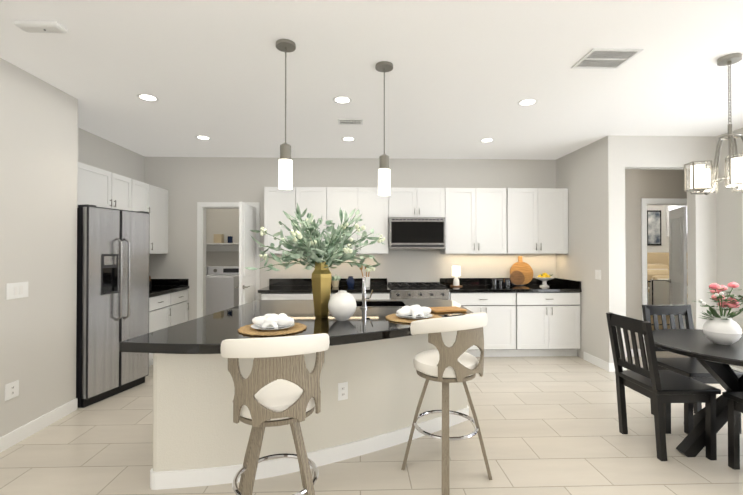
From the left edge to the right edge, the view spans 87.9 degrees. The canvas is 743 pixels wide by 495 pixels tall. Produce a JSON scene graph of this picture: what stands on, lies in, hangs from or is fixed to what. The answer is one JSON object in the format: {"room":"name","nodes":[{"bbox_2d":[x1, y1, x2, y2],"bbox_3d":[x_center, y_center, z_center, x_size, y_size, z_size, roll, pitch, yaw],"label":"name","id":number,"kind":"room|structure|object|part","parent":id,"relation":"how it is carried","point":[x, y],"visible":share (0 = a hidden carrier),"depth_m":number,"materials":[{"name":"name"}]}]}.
{"room":"dining room and kitchen","nodes":[
{"label":"dining room and kitchen","id":0,"kind":"room"},
{"bbox_2d":[0,351,742,494],"bbox_3d":[0.779,1.469,3.099,15.500,0.060,14.700,0,-1,-2],"label":"floor","id":1,"kind":"structure","parent":0,"point":[548,425],"depth_m":2.69,"materials":[{"name":"tile"}]},
{"bbox_2d":[76,204,149,407],"bbox_3d":[-2.752,0.531,3.866,0.721,1.830,0.709,0,-1,13],"label":"fridge","id":2,"kind":"object","parent":1,"relation":"on","point":[112,279],"visible":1,"depth_m":3.67,"materials":[{"name":"stainless steel"},{"name":"black plastic"}]},
{"bbox_2d":[149,279,188,366],"bbox_3d":[-2.922,0.951,5.003,0.654,1.010,1.087,0,-1,-2],"label":"base cabinet","id":3,"kind":"object","parent":1,"relation":"on","point":[168,304],"visible":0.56,"depth_m":5.05,"materials":[{"name":"white wood"}]},
{"bbox_2d":[149,276,151,287],"bbox_3d":[-3.053,0.440,5.059,0.200,0.210,0.460,0,-1,-2],"label":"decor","id":4,"kind":"object","parent":3,"relation":"on","point":[150,283],"visible":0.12,"depth_m":5.24,"materials":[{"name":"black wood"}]},
{"bbox_2d":[206,266,238,315],"bbox_3d":[-2.904,0.927,7.476,0.690,1.100,0.710,0,-1,-2],"label":"washing machine","id":5,"kind":"object","parent":1,"relation":"on","point":[222,290],"visible":0.6,"depth_m":7.13,"materials":[{"name":"white metal"}]},
{"bbox_2d":[221,333,329,494],"bbox_3d":[-0.463,0.909,1.883,0.512,1.043,0.512,0,-1,-2],"label":"stool","id":6,"kind":"object","parent":1,"relation":"on","point":[279,385],"visible":1,"depth_m":1.71,"materials":[{"name":"brown wood"}]},
{"bbox_2d":[261,294,333,299],"bbox_3d":[-0.985,1.023,5.276,0.910,0.870,0.620,0,-1,-2],"label":"base cabinet","id":7,"kind":"object","parent":1,"relation":"on","point":[263,296],"depth_m":4.97,"materials":[{"name":"white wood"}]},
{"bbox_2d":[258,286,389,293],"bbox_3d":[-0.616,0.568,5.293,1.707,0.039,0.655,0,-1,-2],"label":"countertop","id":8,"kind":"structure","parent":7,"relation":"on","point":[269,289],"depth_m":5.01,"materials":[{"name":"black stone"}]},
{"bbox_2d":[332,275,340,286],"bbox_3d":[-0.497,0.459,5.369,0.155,0.178,0.182,0,-1,-2],"label":"potted plant","id":9,"kind":"object","parent":8,"relation":"on","point":[335,281],"visible":1,"depth_m":5.34,"materials":[{"name":"beige"}]},
{"bbox_2d":[346,276,354,286],"bbox_3d":[-0.292,0.475,5.395,0.116,0.145,0.116,0,-1,-2],"label":"jar","id":10,"kind":"object","parent":8,"relation":"on","point":[350,281],"visible":1,"depth_m":5.36,"materials":[{"name":"blue"}]},
{"bbox_2d":[360,265,369,286],"bbox_3d":[-0.085,0.395,5.378,0.168,0.306,0.113,0,-1,-2],"label":"utensil crock","id":11,"kind":"object","parent":8,"relation":"on","point":[367,281],"visible":0.5,"depth_m":5.34,"materials":[{"name":"white ceramic"}]},
{"bbox_2d":[150,353,468,489],"bbox_3d":[-0.264,1.012,3.127,2.171,0.853,1.632,0,-1,-2],"label":"kitchen island","id":12,"kind":"object","parent":1,"relation":"on","point":[372,381],"depth_m":2.45,"materials":[{"name":"beige paint"}]},
{"bbox_2d":[119,299,472,356],"bbox_3d":[-0.282,0.556,3.033,2.276,0.055,1.882,0,-1,-2],"label":"island countertop","id":13,"kind":"structure","parent":12,"relation":"on","point":[368,330],"depth_m":2.64,"materials":[{"name":"black stone"}]},
{"bbox_2d":[238,313,306,335],"bbox_3d":[-0.632,0.494,2.473,0.431,0.140,0.431,0,-1,-2],"label":"place setting","id":14,"kind":"object","parent":13,"relation":"on","point":[273,324],"visible":1,"depth_m":2.42,"materials":[{"name":"white"}]},
{"bbox_2d":[246,203,385,317],"bbox_3d":[-0.387,0.099,2.941,1.022,0.855,0.892,0,-1,-2],"label":"vase","id":15,"kind":"object","parent":13,"relation":"on","point":[323,256],"visible":1,"depth_m":2.85,"materials":[{"name":"brown"}]},
{"bbox_2d":[328,290,356,320],"bbox_3d":[-0.212,0.420,2.797,0.206,0.210,0.206,0,-1,-2],"label":"round vase","id":16,"kind":"object","parent":13,"relation":"on","point":[342,306],"visible":1,"depth_m":2.73,"materials":[{"name":"white ceramic"}]},
{"bbox_2d":[360,277,372,308],"bbox_3d":[-0.042,0.399,3.441,0.113,0.263,0.221,0,-1,-2],"label":"faucet","id":17,"kind":"object","parent":13,"relation":"on","point":[364,297],"depth_m":3.35,"materials":[{"name":"silver metal"}]},
{"bbox_2d":[385,304,441,322],"bbox_3d":[0.317,0.498,2.863,0.428,0.140,0.428,0,-1,-2],"label":"place setting","id":18,"kind":"object","parent":13,"relation":"on","point":[408,314],"visible":0.85,"depth_m":2.81,"materials":[{"name":"white"}]},
{"bbox_2d":[429,306,466,312],"bbox_3d":[0.625,0.520,3.232,0.280,0.018,0.200,0,-1,-14],"label":"cutting board","id":19,"kind":"object","parent":13,"relation":"on","point":[445,309],"visible":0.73,"depth_m":3.17,"materials":[{"name":"brown wood"}]},
{"bbox_2d":[444,313,464,316],"bbox_3d":[0.643,0.522,2.993,0.150,0.009,0.070,0,-1,-30],"label":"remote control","id":20,"kind":"object","parent":13,"relation":"on","point":[455,314],"visible":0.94,"depth_m":2.98,"materials":[{"name":"plastic"}]},
{"bbox_3d":[-0.264,1.389,3.124,2.170,0.100,1.632,0,-1,-2],"label":"baseboard","id":21,"kind":"part","parent":12,"relation":"part of","materials":[{"name":"white wood"}]},
{"bbox_2d":[338,382,347,400],"bbox_3d":[-0.194,0.975,2.613,0.066,0.116,0.034,0,-1,-2],"label":"outlet","id":22,"kind":"object","parent":12,"relation":"attached to","point":[342,386],"depth_m":2.61,"materials":[{"name":"white plastic"}]},
{"bbox_2d":[351,294,389,299],"bbox_3d":[-0.217,1.023,5.300,0.907,0.870,0.620,0,-1,-2],"label":"base cabinet","id":23,"kind":"object","parent":1,"relation":"on","point":[357,296],"depth_m":5.00,"materials":[{"name":"white wood"}]},
{"bbox_2d":[387,282,448,299],"bbox_3d":[0.626,0.981,5.301,0.762,0.955,0.703,0,-1,-2],"label":"range","id":24,"kind":"object","parent":1,"relation":"on","point":[418,290],"visible":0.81,"depth_m":5.03,"materials":[{"name":"silver metal"}]},
{"bbox_2d":[401,312,491,494],"bbox_3d":[0.472,0.914,2.454,0.559,1.043,0.559,0,-1,-2],"label":"stool","id":25,"kind":"object","parent":1,"relation":"on","point":[444,364],"visible":1,"depth_m":2.27,"materials":[{"name":"white fabric"}]},
{"bbox_2d":[449,290,521,356],"bbox_3d":[1.486,1.024,5.353,0.947,0.870,0.620,0,-1,-2],"label":"base cabinet","id":26,"kind":"object","parent":1,"relation":"on","point":[502,332],"depth_m":5.05,"materials":[{"name":"white wood"}]},
{"bbox_2d":[522,294,579,356],"bbox_3d":[2.288,1.024,5.378,0.938,0.870,0.620,0,-1,-2],"label":"base cabinet","id":27,"kind":"object","parent":1,"relation":"on","point":[532,317],"depth_m":5.08,"materials":[{"name":"white wood"}]},
{"bbox_2d":[446,286,581,293],"bbox_3d":[1.884,0.568,5.371,1.745,0.039,0.655,0,-1,-2],"label":"countertop","id":28,"kind":"structure","parent":27,"relation":"on","point":[464,289],"depth_m":5.07,"materials":[{"name":"black stone"}]},
{"bbox_2d":[450,266,461,286],"bbox_3d":[1.197,0.406,5.442,0.170,0.285,0.170,0,-1,-2],"label":"light","id":29,"kind":"object","parent":28,"relation":"on","point":[455,271],"visible":1,"depth_m":5.40,"materials":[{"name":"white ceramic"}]},
{"bbox_2d":[491,278,498,286],"bbox_3d":[1.718,0.492,5.408,0.089,0.112,0.090,0,-1,-2],"label":"canister","id":30,"kind":"object","parent":28,"relation":"on","point":[495,282],"depth_m":5.38,"materials":[{"name":"silver glass"}]},
{"bbox_2d":[504,256,532,284],"bbox_3d":[2.132,0.336,5.609,0.460,0.416,0.156,0,-1,-2],"label":"cutting boards","id":31,"kind":"object","parent":28,"relation":"on","point":[521,272],"visible":0.98,"depth_m":5.62,"materials":[{"name":"brown wood"}]},
{"bbox_2d":[535,273,553,286],"bbox_3d":[2.419,0.449,5.390,0.250,0.198,0.250,0,-1,-2],"label":"fruit bowl","id":32,"kind":"object","parent":28,"relation":"on","point":[544,278],"visible":1,"depth_m":5.35,"materials":[{"name":"white ceramic"}]},
{"bbox_2d":[647,280,669,324],"bbox_3d":[4.589,0.986,6.073,0.540,0.957,0.070,0,-1,-2],"label":"towel rail","id":33,"kind":"object","parent":1,"relation":"on","point":[659,292],"visible":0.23,"depth_m":6.04,"materials":[{"name":"metal"}]},
{"bbox_2d":[606,312,720,460],"bbox_3d":[2.093,0.971,2.804,0.512,0.934,0.440,0,-1,-2],"label":"chair","id":34,"kind":"object","parent":1,"relation":"on","point":[663,390],"visible":1,"depth_m":2.67,"materials":[{"name":"black wood"}]},
{"bbox_2d":[647,252,687,330],"bbox_3d":[5.820,0.780,6.683,2.000,1.380,2.040,0,-1,-2],"label":"bed","id":35,"kind":"object","parent":1,"relation":"on","point":[657,265],"visible":0.08,"depth_m":7.21,"materials":[{"name":"beige"}]},
{"bbox_2d":[642,305,742,433],"bbox_3d":[2.637,0.974,3.197,0.440,0.934,0.512,0,-1,-2],"label":"chair","id":36,"kind":"object","parent":1,"relation":"on","point":[692,368],"visible":0.52,"depth_m":3.31,"materials":[{"name":"black wood"}]},
{"bbox_2d":[652,329,742,456],"bbox_3d":[2.563,1.068,2.687,1.080,0.786,1.080,0,-1,-2],"label":"dining table","id":37,"kind":"object","parent":1,"relation":"on","point":[715,360],"visible":0.77,"depth_m":2.65,"materials":[{"name":"black wood"}]},
{"bbox_2d":[694,282,742,344],"bbox_3d":[2.480,0.460,2.702,0.337,0.428,0.396,0,-1,-2],"label":"flower vase","id":38,"kind":"object","parent":37,"relation":"on","point":[722,329],"visible":1,"depth_m":2.67,"materials":[{"name":"white ceramic"}]},
{"bbox_2d":[722,392,742,469],"bbox_3d":[2.555,0.966,2.312,0.440,0.934,0.512,0,-1,-2],"label":"chair","id":39,"kind":"object","parent":1,"relation":"on","point":[735,404],"visible":1,"depth_m":2.49,"materials":[{"name":"black wood"}]},
{"bbox_2d":[0,58,742,436],"bbox_3d":[1.758,0.046,2.191,12.040,2.770,11.840,0,-1,-2],"label":"wall","id":40,"kind":"structure","parent":0,"point":[48,144],"depth_m":4.57,"materials":[{"name":"grey paint"}]},
{"bbox_2d":[5,380,18,400],"bbox_3d":[-2.608,1.036,2.797,0.008,0.116,0.110,0,-1,-2],"label":"electrical outlet","id":41,"kind":"object","parent":40,"relation":"attached to","point":[11,390],"visible":1,"depth_m":2.79,"materials":[{"name":"white plastic"}]},
{"bbox_2d":[6,282,27,299],"bbox_3d":[-2.609,0.317,2.843,0.009,0.116,0.180,0,-1,-2],"label":"light switch","id":42,"kind":"object","parent":40,"relation":"attached to","point":[16,290],"visible":1,"depth_m":2.83,"materials":[{"name":"white plastic"}]},
{"bbox_2d":[0,398,77,452],"bbox_3d":[-2.614,1.388,3.049,0.014,0.100,0.770,0,-1,-2],"label":"baseboard","id":43,"kind":"structure","parent":40,"relation":"attached to","point":[16,436],"depth_m":3.00,"materials":[{"name":"white"}]},
{"bbox_2d":[77,162,116,208],"bbox_3d":[-3.046,-0.629,3.927,0.337,0.430,0.838,0,-1,-2],"label":"upper cabinet","id":44,"kind":"object","parent":40,"relation":"attached to","point":[98,187],"depth_m":4.04,"materials":[{"name":"white wood"}]},
{"bbox_2d":[117,174,136,210],"bbox_3d":[-3.063,-0.624,4.473,0.337,0.430,0.506,0,-1,-2],"label":"upper cabinet","id":45,"kind":"object","parent":40,"relation":"attached to","point":[126,187],"depth_m":4.57,"materials":[{"name":"white wood"}]},
{"bbox_2d":[137,181,148,211],"bbox_3d":[-3.074,-0.621,4.824,0.337,0.430,0.456,0,-1,-2],"label":"upper cabinet","id":46,"kind":"object","parent":40,"relation":"attached to","point":[142,188],"depth_m":4.91,"materials":[{"name":"white wood"}]},
{"bbox_2d":[149,184,167,253],"bbox_3d":[-3.089,-0.372,5.303,0.337,0.920,0.499,0,-1,-2],"label":"upper cabinet","id":47,"kind":"object","parent":40,"relation":"attached to","point":[158,197],"depth_m":5.30,"materials":[{"name":"white wood"}]},
{"bbox_2d":[206,243,238,250],"bbox_3d":[-3.209,-0.004,7.667,1.790,0.165,0.335,0,-1,-2],"label":"shelf","id":48,"kind":"object","parent":40,"relation":"attached to","point":[222,246],"visible":0.29,"depth_m":7.81,"materials":[{"name":"white wood"}]},
{"bbox_2d":[214,234,232,242],"bbox_3d":[-2.939,-0.174,7.675,0.350,0.174,0.150,0,-1,-2],"label":"boxes","id":49,"kind":"object","parent":48,"relation":"on","point":[218,238],"visible":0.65,"depth_m":7.60,"materials":[{"name":"beige cardboard"}]},
{"bbox_2d":[236,202,255,304],"bbox_3d":[-1.658,0.437,5.194,0.155,2.020,0.741,0,-1,-2],"label":"door leaf","id":50,"kind":"structure","parent":40,"relation":"in","point":[247,256],"depth_m":5.06,"materials":[{"name":"white wood"}]},
{"bbox_2d":[264,187,331,253],"bbox_3d":[-1.016,-0.371,5.447,0.918,0.920,0.340,0,-1,-2],"label":"upper cabinet","id":51,"kind":"object","parent":40,"relation":"attached to","point":[317,201],"depth_m":5.28,"materials":[{"name":"white wood"}]},
{"bbox_2d":[332,187,387,253],"bbox_3d":[-0.227,-0.370,5.471,0.913,0.920,0.340,0,-1,-2],"label":"upper cabinet","id":52,"kind":"object","parent":40,"relation":"attached to","point":[373,207],"depth_m":5.31,"materials":[{"name":"white wood"}]},
{"bbox_2d":[270,278,553,285],"bbox_3d":[0.634,0.501,5.649,4.228,0.099,0.022,0,-1,-2],"label":"backsplash","id":53,"kind":"structure","parent":40,"relation":"attached to","point":[291,281],"depth_m":5.62,"materials":[{"name":"black stone"}]},
{"bbox_2d":[388,187,447,218],"bbox_3d":[0.622,-0.623,5.500,0.785,0.415,0.340,0,-1,-2],"label":"upper cabinet","id":54,"kind":"object","parent":40,"relation":"attached to","point":[402,202],"depth_m":5.33,"materials":[{"name":"white wood"}]},
{"bbox_2d":[388,217,445,248],"bbox_3d":[0.623,-0.194,5.464,0.778,0.437,0.401,0,-1,-2],"label":"microwave","id":55,"kind":"object","parent":54,"relation":"attached to","point":[416,232],"visible":0.98,"depth_m":5.26,"materials":[{"name":"silver metal"}]},
{"bbox_2d":[440,188,511,253],"bbox_3d":[1.483,-0.370,5.524,0.938,0.920,0.340,0,-1,-2],"label":"upper cabinet","id":56,"kind":"object","parent":40,"relation":"attached to","point":[506,220],"depth_m":5.36,"materials":[{"name":"white wood"}]},
{"bbox_2d":[512,188,567,253],"bbox_3d":[2.284,-0.370,5.549,0.936,0.920,0.340,0,-1,-2],"label":"upper cabinet","id":57,"kind":"object","parent":40,"relation":"attached to","point":[539,215],"depth_m":5.39,"materials":[{"name":"white wood"}]},
{"bbox_2d":[554,278,581,289],"bbox_3d":[2.746,0.498,5.393,0.022,0.099,0.622,0,-1,-2],"label":"backsplash","id":58,"kind":"structure","parent":40,"relation":"attached to","point":[557,281],"depth_m":5.39,"materials":[{"name":"black stone"}]},
{"bbox_2d":[583,352,611,371],"bbox_3d":[2.772,1.403,4.755,0.014,0.100,0.514,0,-1,-2],"label":"baseboard","id":59,"kind":"structure","parent":40,"relation":"attached to","point":[607,366],"depth_m":4.70,"materials":[{"name":"white wood"}]},
{"bbox_2d":[595,270,600,279],"bbox_3d":[2.775,0.333,4.721,0.009,0.116,0.110,0,-1,-2],"label":"light switch","id":60,"kind":"object","parent":40,"relation":"attached to","point":[597,274],"visible":1,"depth_m":4.71,"materials":[{"name":"white plastic"}]},
{"bbox_2d":[626,349,640,356],"bbox_3d":[3.297,1.407,5.141,0.660,0.100,0.014,0,-1,-2],"label":"baseboard","id":61,"kind":"structure","parent":40,"relation":"attached to","point":[639,351],"depth_m":5.14,"materials":[{"name":"white"}]},
{"bbox_2d":[647,210,660,244],"bbox_3d":[5.639,-0.391,7.702,0.300,0.700,0.028,0,-1,-2],"label":"framed picture","id":62,"kind":"object","parent":40,"relation":"attached to","point":[653,227],"visible":0.82,"depth_m":7.69,"materials":[{"name":"black"}]},
{"bbox_2d":[666,206,686,328],"bbox_3d":[4.496,0.441,5.648,0.351,2.020,0.626,0,-1,-2],"label":"door leaf","id":63,"kind":"structure","parent":40,"relation":"in","point":[677,280],"depth_m":5.57,"materials":[{"name":"white wood"}]},
{"bbox_2d":[666,205,686,235],"bbox_3d":[6.209,-0.551,7.721,0.600,0.660,0.028,0,-1,-2],"label":"bedroom window","id":64,"kind":"structure","parent":40,"relation":"in","point":[669,207],"depth_m":7.71,"materials":[{"name":"white"}]},
{"bbox_2d":[730,366,742,371],"bbox_3d":[4.085,1.400,4.353,0.014,0.100,0.400,0,-1,-2],"label":"baseboard","id":65,"kind":"structure","parent":40,"relation":"attached to","point":[734,368],"depth_m":4.30,"materials":[{"name":"white"}]},
{"bbox_2d":[742,193,742,248],"bbox_3d":[4.179,0.299,2.514,0.100,2.270,3.440,0,-1,-2],"label":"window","id":66,"kind":"structure","parent":40,"relation":"in","point":[742,220],"depth_m":4.23,"materials":[{"name":"white"}]},
{"bbox_2d":[0,0,742,159],"bbox_3d":[0.779,-1.371,3.123,15.500,0.080,14.700,0,-1,-2],"label":"ceiling","id":67,"kind":"structure","parent":0,"point":[463,78],"depth_m":2.94,"materials":[{"name":"white paint"}]},
{"bbox_2d":[13,20,67,32],"bbox_3d":[-1.977,-1.319,2.307,0.260,0.036,0.100,0,-1,-2],"label":"smoke detector","id":68,"kind":"object","parent":67,"relation":"attached to","point":[41,26],"visible":1,"depth_m":2.28,"materials":[{"name":"white plastic"}]},
{"bbox_2d":[136,94,158,101],"bbox_3d":[-1.981,-1.326,3.417,0.175,0.003,0.175,0,-1,-8],"label":"recessed light","id":69,"kind":"object","parent":67,"relation":"in","point":[146,97],"depth_m":3.41,"materials":[{"name":"white"}]},
{"bbox_2d":[195,136,210,139],"bbox_3d":[-2.019,-1.316,4.627,0.175,0.003,0.175,0,-1,-8],"label":"recessed light","id":70,"kind":"object","parent":67,"relation":"in","point":[198,137],"depth_m":4.61,"materials":[{"name":"white"}]},
{"bbox_2d":[276,39,295,189],"bbox_3d":[-0.563,-0.861,2.527,0.130,0.949,0.130,0,-1,-2],"label":"pendant light","id":71,"kind":"object","parent":67,"relation":"hanging from","point":[285,160],"visible":1,"depth_m":2.49,"materials":[{"name":"white glass"}]},
{"bbox_2d":[333,96,351,103],"bbox_3d":[-0.262,-1.326,3.471,0.175,0.003,0.175,0,-1,-41],"label":"recessed light","id":72,"kind":"object","parent":67,"relation":"in","point":[338,99],"depth_m":3.47,"materials":[{"name":"white"}]},
{"bbox_2d":[341,137,355,140],"bbox_3d":[-0.280,-1.315,4.681,0.175,0.003,0.175,0,-1,-8],"label":"recessed light","id":73,"kind":"object","parent":67,"relation":"in","point":[344,138],"depth_m":4.69,"materials":[{"name":"white"}]},
{"bbox_2d":[338,119,362,124],"bbox_3d":[-0.220,-1.317,4.042,0.260,0.009,0.160,0,-1,-2],"label":"ceiling vent","id":74,"kind":"object","parent":67,"relation":"in","point":[350,121],"visible":1,"depth_m":4.04,"materials":[{"name":"white metal"}]},
{"bbox_2d":[375,61,392,195],"bbox_3d":[0.093,-0.858,2.817,0.130,0.949,0.130,0,-1,-2],"label":"pendant light","id":75,"kind":"object","parent":67,"relation":"hanging from","point":[384,169],"visible":1,"depth_m":2.78,"materials":[{"name":"white glass"}]},
{"bbox_2d":[480,138,493,142],"bbox_3d":[1.419,-1.315,4.734,0.175,0.003,0.175,0,-1,-8],"label":"recessed light","id":76,"kind":"object","parent":67,"relation":"in","point":[485,140],"depth_m":4.73,"materials":[{"name":"white"}]},
{"bbox_2d":[517,99,537,105],"bbox_3d":[1.427,-1.325,3.523,0.175,0.003,0.175,0,-1,-8],"label":"recessed light","id":77,"kind":"object","parent":67,"relation":"in","point":[526,102],"depth_m":3.52,"materials":[{"name":"white"}]},
{"bbox_2d":[571,48,642,68],"bbox_3d":[1.652,-1.329,2.720,0.340,0.009,0.270,0,-1,-2],"label":"ceiling vent","id":78,"kind":"object","parent":67,"relation":"in","point":[604,58],"visible":1,"depth_m":2.71,"materials":[{"name":"white metal"}]},
{"bbox_2d":[684,53,742,194],"bbox_3d":[2.511,-0.861,2.709,0.514,0.946,0.497,0,-1,-2],"label":"chandelier","id":79,"kind":"object","parent":67,"relation":"hanging from","point":[701,176],"visible":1,"depth_m":2.70,"materials":[{"name":"white glass"}]}
]}

